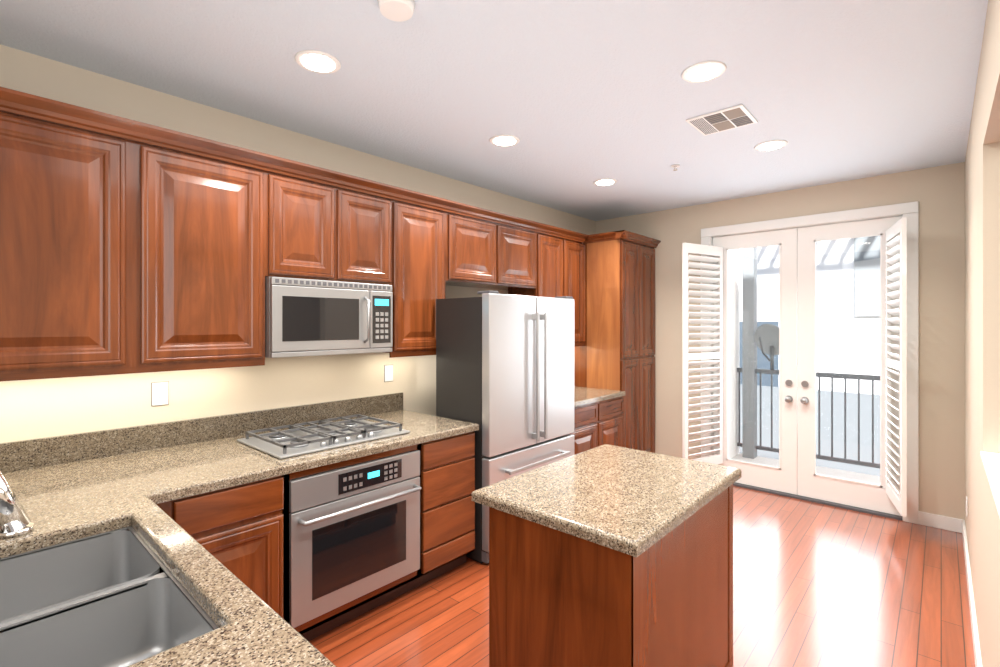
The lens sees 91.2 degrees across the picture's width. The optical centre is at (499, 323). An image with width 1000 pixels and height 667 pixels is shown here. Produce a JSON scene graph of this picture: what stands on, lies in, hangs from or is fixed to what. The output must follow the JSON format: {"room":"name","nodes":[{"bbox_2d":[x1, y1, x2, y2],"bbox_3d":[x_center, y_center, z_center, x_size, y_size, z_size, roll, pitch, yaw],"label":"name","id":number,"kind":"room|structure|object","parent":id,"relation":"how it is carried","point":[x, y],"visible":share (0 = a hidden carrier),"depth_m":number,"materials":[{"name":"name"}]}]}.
{"room":"kitchen","nodes":[
{"label":"kitchen","id":0,"kind":"room"},
{"bbox_2d":[0,44,595,442],"bbox_3d":[-1.003,0.175,3.459,0.120,2.750,6.440,0,0,42],"label":"wall","id":1,"kind":"structure","parent":0,"point":[38,408],"depth_m":2.74,"materials":[{"name":"beige paint"}]},
{"bbox_2d":[0,87,139,378],"bbox_3d":[-1.933,-0.346,2.074,0.347,1.072,0.556,0,0,42],"label":"upper cabinet","id":2,"kind":"object","parent":1,"relation":"attached to","point":[128,246],"depth_m":2.00,"materials":[{"name":"brown wood"}]},
{"bbox_2d":[151,381,168,405],"bbox_3d":[-1.753,0.360,2.528,0.010,0.122,0.076,0,0,42],"label":"electrical outlet plate","id":3,"kind":"object","parent":1,"relation":"attached to","point":[159,393],"visible":1,"depth_m":2.52,"materials":[{"name":"white plastic"}]},
{"bbox_2d":[140,123,271,370],"bbox_3d":[-1.555,-0.346,2.494,0.347,1.072,0.574,0,0,42],"label":"upper cabinet","id":4,"kind":"object","parent":1,"relation":"attached to","point":[206,204],"depth_m":2.36,"materials":[{"name":"brown wood"}]},
{"bbox_2d":[272,155,339,280],"bbox_3d":[-1.227,-0.569,2.857,0.347,0.627,0.404,0,0,42],"label":"upper cabinet","id":5,"kind":"object","parent":1,"relation":"attached to","point":[305,197],"depth_m":2.75,"materials":[{"name":"brown wood"}]},
{"bbox_2d":[265,277,392,357],"bbox_3d":[-1.067,-0.036,2.961,0.444,0.428,0.763,0,0,42],"label":"over-the-range microwave","id":6,"kind":"object","parent":5,"relation":"attached to","point":[307,317],"visible":0.98,"depth_m":2.78,"materials":[{"name":"silver metal"}]},
{"bbox_2d":[340,172,395,286],"bbox_3d":[-0.958,-0.569,3.156,0.347,0.627,0.401,0,0,42],"label":"upper cabinet","id":7,"kind":"object","parent":1,"relation":"attached to","point":[367,207],"depth_m":3.04,"materials":[{"name":"brown wood"}]},
{"bbox_2d":[384,365,392,381],"bbox_3d":[-0.810,0.360,3.575,0.010,0.122,0.076,0,0,42],"label":"electrical outlet plate","id":8,"kind":"object","parent":1,"relation":"attached to","point":[388,373],"visible":1,"depth_m":3.57,"materials":[{"name":"white plastic"}]},
{"bbox_2d":[383,187,451,354],"bbox_3d":[-0.667,-0.346,3.480,0.347,1.072,0.470,0,0,42],"label":"upper cabinet","id":9,"kind":"object","parent":1,"relation":"attached to","point":[423,222],"depth_m":3.35,"materials":[{"name":"brown wood"}]},
{"bbox_2d":[452,201,499,286],"bbox_3d":[-0.329,-0.599,3.855,0.347,0.567,0.539,0,0,42],"label":"upper cabinet","id":10,"kind":"object","parent":1,"relation":"attached to","point":[475,230],"depth_m":3.76,"materials":[{"name":"brown wood"}]},
{"bbox_2d":[474,213,539,290],"bbox_3d":[0.027,-0.599,4.251,0.347,0.567,0.526,0,0,42],"label":"upper cabinet","id":11,"kind":"object","parent":1,"relation":"attached to","point":[519,238],"depth_m":4.16,"materials":[{"name":"brown wood"}]},
{"bbox_2d":[508,223,567,297],"bbox_3d":[0.340,-0.346,4.598,0.347,1.072,0.410,0,0,42],"label":"upper cabinet","id":12,"kind":"object","parent":1,"relation":"attached to","point":[553,240],"depth_m":4.50,"materials":[{"name":"brown wood"}]},
{"bbox_2d":[568,231,587,345],"bbox_3d":[0.609,-0.346,4.897,0.347,1.072,0.394,0,0,42],"label":"upper cabinet","id":13,"kind":"object","parent":1,"relation":"attached to","point":[576,246],"depth_m":4.81,"materials":[{"name":"brown wood"}]},
{"bbox_2d":[0,0,987,220],"bbox_3d":[0.205,-1.250,2.372,3.370,0.100,6.440,0,0,42],"label":"ceiling","id":14,"kind":"structure","parent":0,"point":[577,98],"depth_m":2.40,"materials":[{"name":"white paint"}]},
{"bbox_2d":[295,50,340,73],"bbox_3d":[-0.833,-1.195,2.243,0.200,0.008,0.200,0,0,42],"label":"recessed light","id":15,"kind":"object","parent":14,"relation":"in","point":[316,61],"visible":1,"depth_m":2.23,"materials":[{"name":"white"}]},
{"bbox_2d":[377,0,415,21],"bbox_3d":[-0.386,-1.182,1.828,0.140,0.034,0.140,0,0,42],"label":"smoke detector","id":16,"kind":"object","parent":14,"relation":"attached to","point":[398,10],"visible":1,"depth_m":1.81,"materials":[{"name":"white plastic"}]},
{"bbox_2d":[489,135,519,146],"bbox_3d":[0.030,-1.195,3.202,0.200,0.008,0.200,0,0,42],"label":"recessed light","id":17,"kind":"object","parent":14,"relation":"in","point":[504,140],"visible":1,"depth_m":3.18,"materials":[{"name":"white glass"}]},
{"bbox_2d":[593,179,616,185],"bbox_3d":[0.888,-1.195,4.139,0.200,0.008,0.200,0,0,42],"label":"recessed light","id":18,"kind":"object","parent":14,"relation":"in","point":[603,182],"visible":1,"depth_m":4.12,"materials":[{"name":"white"}]},
{"bbox_2d":[671,164,679,170],"bbox_3d":[1.329,-1.183,3.712,0.064,0.034,0.064,0,0,42],"label":"sprinkler head","id":19,"kind":"object","parent":14,"relation":"attached to","point":[675,166],"visible":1,"depth_m":3.70},
{"bbox_2d":[681,61,726,82],"bbox_3d":[0.968,-1.195,2.331,0.200,0.008,0.200,0,0,42],"label":"recessed light","id":20,"kind":"object","parent":14,"relation":"in","point":[703,71],"visible":1,"depth_m":2.31,"materials":[{"name":"white glass"}]},
{"bbox_2d":[686,104,757,135],"bbox_3d":[1.307,-1.194,2.887,0.310,0.012,0.310,0,0,42],"label":"ceiling vent","id":21,"kind":"object","parent":14,"relation":"in","point":[737,116],"visible":1,"depth_m":2.86,"materials":[{"name":"white metal"}]},
{"bbox_2d":[754,140,787,150],"bbox_3d":[1.817,-1.195,3.289,0.200,0.008,0.200,0,0,42],"label":"recessed light","id":22,"kind":"object","parent":14,"relation":"in","point":[770,145],"visible":0.94,"depth_m":3.27,"materials":[{"name":"white glass"}]},
{"bbox_2d":[309,486,974,666],"bbox_3d":[0.205,1.575,2.372,3.370,0.050,6.440,0,0,42],"label":"floor","id":23,"kind":"structure","parent":0,"point":[817,585],"depth_m":2.71,"materials":[{"name":"brown wood"}]},
{"bbox_2d":[342,431,474,593],"bbox_3d":[-0.600,1.116,3.218,0.797,0.868,0.464,0,0,42],"label":"base cabinet","id":24,"kind":"object","parent":23,"relation":"on","point":[447,465],"depth_m":2.92,"materials":[{"name":"brown wood"}]},
{"bbox_2d":[0,492,335,666],"bbox_3d":[-0.933,0.657,0.973,1.650,0.040,0.758,0,0,42],"label":"countertop","id":25,"kind":"structure","parent":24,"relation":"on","point":[212,585],"depth_m":1.39,"materials":[{"name":"stone"}]},
{"bbox_2d":[0,471,33,538],"bbox_3d":[-1.441,0.429,1.355,0.347,0.411,0.238,0,0,42],"label":"faucet","id":26,"kind":"object","parent":25,"relation":"on","point":[15,520],"visible":1,"depth_m":1.46,"materials":[{"name":"silver metal"}]},
{"bbox_2d":[0,526,218,666],"bbox_3d":[-1.036,0.778,1.200,0.925,0.200,0.427,0,0,42],"label":"undermount sink","id":27,"kind":"object","parent":25,"relation":"in","point":[115,598],"visible":0.79,"depth_m":1.29,"materials":[{"name":"silver metal"}]},
{"bbox_2d":[128,608,287,666],"bbox_3d":[-0.479,0.657,0.700,0.610,0.040,0.360,0,0,42],"label":"countertop","id":28,"kind":"structure","parent":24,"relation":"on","point":[234,644],"depth_m":0.95,"materials":[{"name":"stone"}]},
{"bbox_2d":[0,392,478,515],"bbox_3d":[-1.274,0.594,2.461,0.807,0.165,2.512,0,0,42],"label":"countertop","id":29,"kind":"structure","parent":24,"relation":"on","point":[68,488],"depth_m":2.30,"materials":[{"name":"stone"}]},
{"bbox_2d":[237,414,409,458],"bbox_3d":[-0.973,0.608,2.753,0.530,0.052,0.760,0,0,42],"label":"gas cooktop","id":30,"kind":"object","parent":29,"relation":"in","point":[298,439],"visible":1,"depth_m":2.65,"materials":[{"name":"silver metal"}]},
{"bbox_2d":[289,450,421,627],"bbox_3d":[-0.948,1.054,2.726,0.782,0.672,0.743,0,0,42],"label":"wall oven","id":31,"kind":"object","parent":24,"relation":"in","point":[354,531],"visible":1,"depth_m":2.45,"materials":[{"name":"grey metal"}]},
{"bbox_2d":[436,290,573,563],"bbox_3d":[0.085,0.668,3.610,0.575,1.763,0.970,0,0,42],"label":"refrigerator","id":32,"kind":"object","parent":23,"relation":"on","point":[505,372],"visible":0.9,"depth_m":3.31,"materials":[{"name":"grey metal"}]},
{"bbox_2d":[570,396,623,454],"bbox_3d":[0.580,1.116,4.550,0.767,0.868,0.939,0,0,42],"label":"base cabinet","id":33,"kind":"object","parent":23,"relation":"on","point":[599,423],"visible":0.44,"depth_m":4.31,"materials":[{"name":"brown wood"}]},
{"bbox_2d":[574,386,624,406],"bbox_3d":[0.577,0.594,4.539,0.777,0.165,0.959,0,0,42],"label":"countertop","id":34,"kind":"structure","parent":33,"relation":"on","point":[584,395],"depth_m":4.42,"materials":[{"name":"stone"}]},
{"bbox_2d":[472,444,740,666],"bbox_3d":[0.478,1.093,2.018,0.680,0.914,1.000,0,0,42],"label":"kitchen island","id":35,"kind":"object","parent":23,"relation":"on","point":[606,555],"visible":1,"depth_m":1.73,"materials":[{"name":"brown wood"}]},
{"bbox_2d":[574,230,660,452],"bbox_3d":[1.141,0.334,5.157,0.789,2.432,0.802,0,0,42],"label":"pantry cabinet","id":36,"kind":"object","parent":23,"relation":"on","point":[616,352],"visible":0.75,"depth_m":4.85,"materials":[{"name":"brown wood"}]},
{"bbox_2d":[596,162,964,519],"bbox_3d":[2.364,0.175,4.680,3.250,2.750,0.120,0,0,42],"label":"wall","id":37,"kind":"structure","parent":0,"point":[937,193],"depth_m":3.79,"materials":[{"name":"beige paint"}]},
{"bbox_2d":[682,243,722,463],"bbox_3d":[1.932,0.305,4.662,0.550,2.110,0.058,0,0,-30],"label":"window shutter","id":38,"kind":"object","parent":37,"relation":"attached to","point":[692,248],"visible":0.94,"depth_m":4.65,"materials":[{"name":"white wood"}]},
{"bbox_2d":[713,228,796,494],"bbox_3d":[2.375,0.335,4.614,0.726,2.387,0.123,0,0,42],"label":"french door","id":39,"kind":"structure","parent":37,"relation":"in","point":[782,477],"depth_m":4.47,"materials":[{"name":"white plastic"}]},
{"bbox_2d":[701,201,918,523],"bbox_3d":[2.677,0.300,4.404,1.655,2.500,0.172,0,0,42],"label":"door frame","id":40,"kind":"structure","parent":37,"relation":"attached to","point":[909,211],"depth_m":3.85,"materials":[{"name":"white wood"}]},
{"bbox_2d":[797,216,901,515],"bbox_3d":[2.918,0.335,4.126,0.726,2.387,0.123,0,0,42],"label":"french door","id":41,"kind":"structure","parent":37,"relation":"in","point":[811,483],"depth_m":4.23,"materials":[{"name":"white plastic"}]},
{"bbox_2d":[885,218,906,516],"bbox_3d":[2.991,0.305,3.702,0.058,2.110,0.550,0,0,29],"label":"window shutter","id":42,"kind":"object","parent":37,"relation":"attached to","point":[896,246],"visible":1,"depth_m":3.61,"materials":[{"name":"white wood"}]},
{"bbox_2d":[919,511,962,532],"bbox_3d":[3.337,1.500,3.713,0.270,0.100,0.015,0,0,42],"label":"baseboard","id":43,"kind":"structure","parent":37,"relation":"attached to","point":[940,522],"depth_m":3.71,"materials":[{"name":"white"}]},
{"bbox_2d":[965,0,999,666],"bbox_3d":[1.413,0.175,1.285,0.120,2.750,6.200,0,0,42],"label":"wall","id":44,"kind":"structure","parent":0,"point":[982,301],"depth_m":2.04,"materials":[{"name":"beige paint"}]},
{"bbox_2d":[966,496,967,516],"bbox_3d":[3.070,1.200,3.224,0.008,0.116,0.070,0,0,42],"label":"electrical outlet plate","id":45,"kind":"object","parent":44,"relation":"attached to","point":[966,506],"visible":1,"depth_m":3.20,"materials":[{"name":"white plastic"}]},
{"bbox_2d":[962,520,981,666],"bbox_3d":[1.424,1.500,1.399,0.015,0.100,5.985,0,0,42],"label":"baseboard","id":46,"kind":"structure","parent":44,"relation":"attached to","point":[977,650],"depth_m":2.58,"materials":[{"name":"white"}]},
{"bbox_2d":[980,451,999,517],"bbox_3d":[1.405,0.540,1.275,0.138,0.017,1.970,0,0,42],"label":"window sill","id":47,"kind":"structure","parent":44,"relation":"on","point":[991,462],"depth_m":1.77,"materials":[{"name":"white"}]},
{"label":"outside","id":48,"kind":"structure","parent":0,"visible":0},
{"bbox_2d":[731,453,879,484],"bbox_3d":[3.040,1.610,4.946,3.700,0.120,1.180,0,0,42],"label":"floor","id":49,"kind":"structure","parent":48,"point":[854,477],"depth_m":5.11,"materials":[{"name":"grey concrete"}]},
{"bbox_2d":[728,247,879,467],"bbox_3d":[3.040,-0.050,4.946,3.700,3.200,1.180,0,0,42],"label":"balcony railing","id":50,"kind":"object","parent":49,"relation":"on","point":[749,395],"depth_m":5.65,"materials":[{"name":"grey metal"}]},
{"bbox_3d":[4.483,4.575,6.473,18.000,0.050,5.380,0,0,42],"label":"ground","id":51,"kind":"structure","parent":48,"visible":0},
{"bbox_2d":[740,236,879,475],"bbox_3d":[5.610,-1.450,8.472,15.000,12.000,1.700,0,0,42],"label":"building","id":52,"kind":"structure","parent":51,"relation":"on","point":[865,251],"depth_m":8.68,"materials":[{"name":"white paint"}]}
]}

